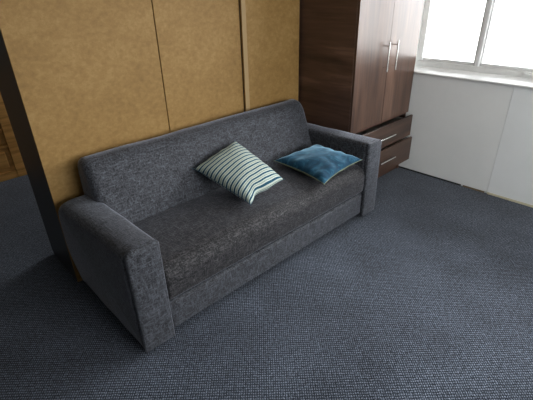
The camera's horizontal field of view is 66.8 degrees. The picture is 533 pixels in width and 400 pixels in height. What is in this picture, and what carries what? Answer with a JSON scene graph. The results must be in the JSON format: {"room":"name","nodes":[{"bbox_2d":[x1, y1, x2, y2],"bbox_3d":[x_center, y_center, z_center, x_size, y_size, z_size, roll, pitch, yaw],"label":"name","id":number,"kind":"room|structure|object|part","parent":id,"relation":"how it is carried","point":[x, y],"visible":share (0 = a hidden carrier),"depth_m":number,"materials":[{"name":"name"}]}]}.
{"room":"living room","nodes":[
{"label":"living room","id":0,"kind":"room"},
{"bbox_2d":[0,167,532,399],"bbox_3d":[-1.721,1.392,0.964,9.700,0.080,7.050,-25,36,-37],"label":"floor","id":1,"kind":"structure","parent":0,"point":[426,294],"depth_m":2.18,"materials":[{"name":"carpet"}]},
{"bbox_2d":[0,93,26,181],"bbox_3d":[-2.857,-0.611,3.608,0.975,1.030,0.460,-25,36,-37],"label":"dresser","id":2,"kind":"object","parent":1,"relation":"on","point":[12,166],"visible":0.94,"depth_m":3.83,"materials":[{"name":"brown wood"}]},
{"bbox_3d":[-2.728,-0.479,3.529,0.769,0.199,0.026,-25,36,-37],"label":"drawer","id":3,"kind":"part","parent":2,"relation":"part of","materials":[{"name":"brown wood"}]},
{"bbox_3d":[-2.722,-0.265,3.643,0.769,0.224,0.026,-25,36,-37],"label":"drawer","id":4,"kind":"part","parent":2,"relation":"part of","materials":[{"name":"brown wood"}]},
{"bbox_2d":[0,0,169,281],"bbox_3d":[-1.069,-0.709,2.348,0.779,2.300,0.444,-25,36,-37],"label":"wall panel","id":5,"kind":"object","parent":1,"relation":"on","point":[79,79],"visible":0.6,"depth_m":2.18,"materials":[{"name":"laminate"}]},
{"bbox_3d":[-1.217,-0.786,2.480,0.775,2.278,0.018,-25,36,-37],"label":"door","id":6,"kind":"part","parent":5,"relation":"part of","materials":[{"name":"black laminate"}]},
{"bbox_3d":[-1.340,-0.578,2.116,0.018,2.300,0.411,-25,36,-37],"label":"panel","id":7,"kind":"part","parent":5,"relation":"part of","materials":[{"name":"black laminate"}]},
{"bbox_2d":[151,0,243,132],"bbox_3d":[-0.556,-0.952,2.780,0.634,2.300,0.441,-25,36,-37],"label":"wall panel","id":8,"kind":"object","parent":1,"relation":"on","point":[199,42],"visible":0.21,"depth_m":2.61,"materials":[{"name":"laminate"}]},
{"bbox_2d":[58,99,381,352],"bbox_3d":[-0.163,-0.050,2.653,2.031,0.808,0.808,-25,36,-37],"label":"sofa","id":9,"kind":"object","parent":1,"relation":"on","point":[157,240],"visible":0.93,"depth_m":2.31,"materials":[{"name":"grey fabric"}]},
{"bbox_3d":[-0.821,0.339,2.143,0.203,0.589,0.769,-25,36,-37],"label":"arm","id":10,"kind":"part","parent":9,"relation":"part of"},
{"bbox_3d":[-0.538,0.464,1.899,0.165,0.586,0.022,-25,36,-37],"label":"arm panel","id":11,"kind":"part","parent":9,"relation":"part of","materials":[{"name":"grey fabric"}]},
{"bbox_3d":[-0.330,-0.170,2.804,1.734,0.730,0.305,-25,36,-37],"label":"backrest","id":12,"kind":"part","parent":9,"relation":"part of","materials":[{"name":"grey fabric"}]},
{"bbox_2d":[192,141,284,204],"bbox_3d":[-0.173,-0.181,2.512,0.450,0.237,0.364,18,34,32],"label":"striped cushion","id":13,"kind":"object","parent":9,"relation":"on","point":[237,170],"visible":1,"depth_m":2.44,"materials":[{"name":"fabric"}]},
{"bbox_2d":[134,163,363,299],"bbox_3d":[-0.076,0.039,2.620,1.659,0.216,0.568,-25,36,-37],"label":"seat cushion","id":14,"kind":"object","parent":9,"relation":"on","point":[201,235],"depth_m":2.33,"materials":[{"name":"grey fabric"}]},
{"bbox_3d":[-0.086,0.210,2.728,1.650,0.163,0.582,-25,36,-37],"label":"frame","id":15,"kind":"part","parent":9,"relation":"part of","materials":[{"name":"grey fabric"}]},
{"bbox_2d":[274,145,362,184],"bbox_3d":[0.367,-0.278,2.827,0.456,0.114,0.469,-25,36,-37],"label":"velvet cushion","id":16,"kind":"object","parent":9,"relation":"on","point":[318,162],"visible":1,"depth_m":2.74,"materials":[{"name":"blue fabric"}]},
{"bbox_3d":[0.504,-0.287,3.256,0.179,0.590,0.769,-25,36,-37],"label":"arm","id":17,"kind":"part","parent":9,"relation":"part of"},
{"bbox_3d":[0.778,-0.159,3.004,0.165,0.586,0.022,-25,36,-37],"label":"arm panel","id":18,"kind":"part","parent":9,"relation":"part of","materials":[{"name":"grey fabric"}]},
{"bbox_2d":[238,0,299,111],"bbox_3d":[-0.109,-1.157,3.143,0.581,2.300,0.460,-25,36,-37],"label":"wall panel","id":19,"kind":"object","parent":1,"relation":"on","point":[269,29],"visible":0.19,"depth_m":2.97,"materials":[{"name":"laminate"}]},
{"bbox_3d":[-0.310,-1.061,2.972,0.018,2.300,0.423,-25,36,-37],"label":"panel","id":20,"kind":"part","parent":19,"relation":"part of","materials":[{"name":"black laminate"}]},
{"bbox_2d":[298,0,423,177],"bbox_3d":[0.793,-1.224,3.276,0.885,2.250,0.691,-25,36,-37],"label":"wardrobe","id":21,"kind":"object","parent":1,"relation":"on","point":[357,58],"visible":0.79,"depth_m":3.11,"materials":[{"name":"brown wood"}]},
{"bbox_3d":[0.434,-1.098,3.057,0.018,2.250,0.556,-25,36,-37],"label":"panel","id":22,"kind":"part","parent":21,"relation":"part of","materials":[{"name":"brown wood"}]},
{"bbox_3d":[0.778,-1.321,2.868,0.434,1.690,0.018,-25,36,-37],"label":"door","id":23,"kind":"part","parent":21,"relation":"part of","materials":[{"name":"brown wood"}]},
{"bbox_2d":[355,113,404,133],"bbox_3d":[0.762,-0.734,3.589,0.848,0.018,0.548,-25,36,-37],"label":"shelf","id":24,"kind":"object","parent":21,"relation":"attached to","point":[399,114],"depth_m":3.38,"materials":[{"name":"brown wood"}]},
{"bbox_3d":[0.919,-1.093,3.088,0.012,0.217,0.040,-25,36,-37],"label":"handle","id":25,"kind":"part","parent":21,"relation":"part of","materials":[{"name":"silver metal"}]},
{"bbox_3d":[1.034,-0.342,3.474,0.233,0.012,0.040,-25,36,-37],"label":"handle","id":26,"kind":"part","parent":21,"relation":"part of","materials":[{"name":"silver metal"}]},
{"bbox_3d":[0.997,-0.537,3.420,0.877,0.189,0.018,-25,36,-37],"label":"drawer","id":27,"kind":"part","parent":21,"relation":"part of","materials":[{"name":"brown wood"}]},
{"bbox_3d":[1.020,-0.339,3.504,0.877,0.219,0.018,-25,36,-37],"label":"drawer","id":28,"kind":"part","parent":21,"relation":"part of","materials":[{"name":"brown wood"}]},
{"bbox_3d":[1.007,-1.135,3.163,0.012,0.217,0.040,-25,36,-37],"label":"handle","id":29,"kind":"part","parent":21,"relation":"part of","materials":[{"name":"silver metal"}]},
{"bbox_3d":[1.097,-1.472,3.135,0.447,1.690,0.018,-25,36,-37],"label":"door","id":30,"kind":"part","parent":21,"relation":"part of","materials":[{"name":"brown wood"}]},
{"bbox_2d":[399,0,532,204],"bbox_3d":[1.657,-1.354,3.106,0.216,2.600,6.900,-25,36,-37],"label":"wall","id":31,"kind":"structure","parent":0,"point":[474,134],"depth_m":3.33,"materials":[{"name":"white paint"}]},
{"bbox_2d":[399,166,460,185],"bbox_3d":[1.092,-0.423,4.137,0.004,0.014,1.790,-25,36,-37],"label":"trim","id":32,"kind":"structure","parent":31,"relation":"attached to","point":[399,166],"depth_m":3.74,"materials":[{"name":"black"}]},
{"bbox_2d":[414,0,532,88],"bbox_3d":[2.373,-1.246,2.281,0.216,1.352,3.155,-25,36,-37],"label":"window","id":33,"kind":"structure","parent":31,"relation":"in","point":[479,71],"depth_m":3.21,"materials":[{"name":"white plastic"}]},
{"bbox_3d":[2.388,-0.676,2.583,0.216,0.063,3.155,-25,36,-37],"label":"sill","id":34,"kind":"part","parent":33,"relation":"part of","materials":[{"name":"white stone"}]},
{"bbox_2d":[463,185,484,192],"bbox_3d":[1.787,-0.097,3.489,0.008,0.014,0.180,-25,36,-37],"label":"trim","id":35,"kind":"structure","parent":31,"relation":"attached to","point":[463,185],"depth_m":3.48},
{"bbox_2d":[487,192,532,207],"bbox_3d":[2.934,0.438,2.420,0.012,0.018,3.086,-25,36,-37],"label":"trim","id":36,"kind":"structure","parent":31,"relation":"attached to","point":[492,194],"depth_m":3.29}
]}

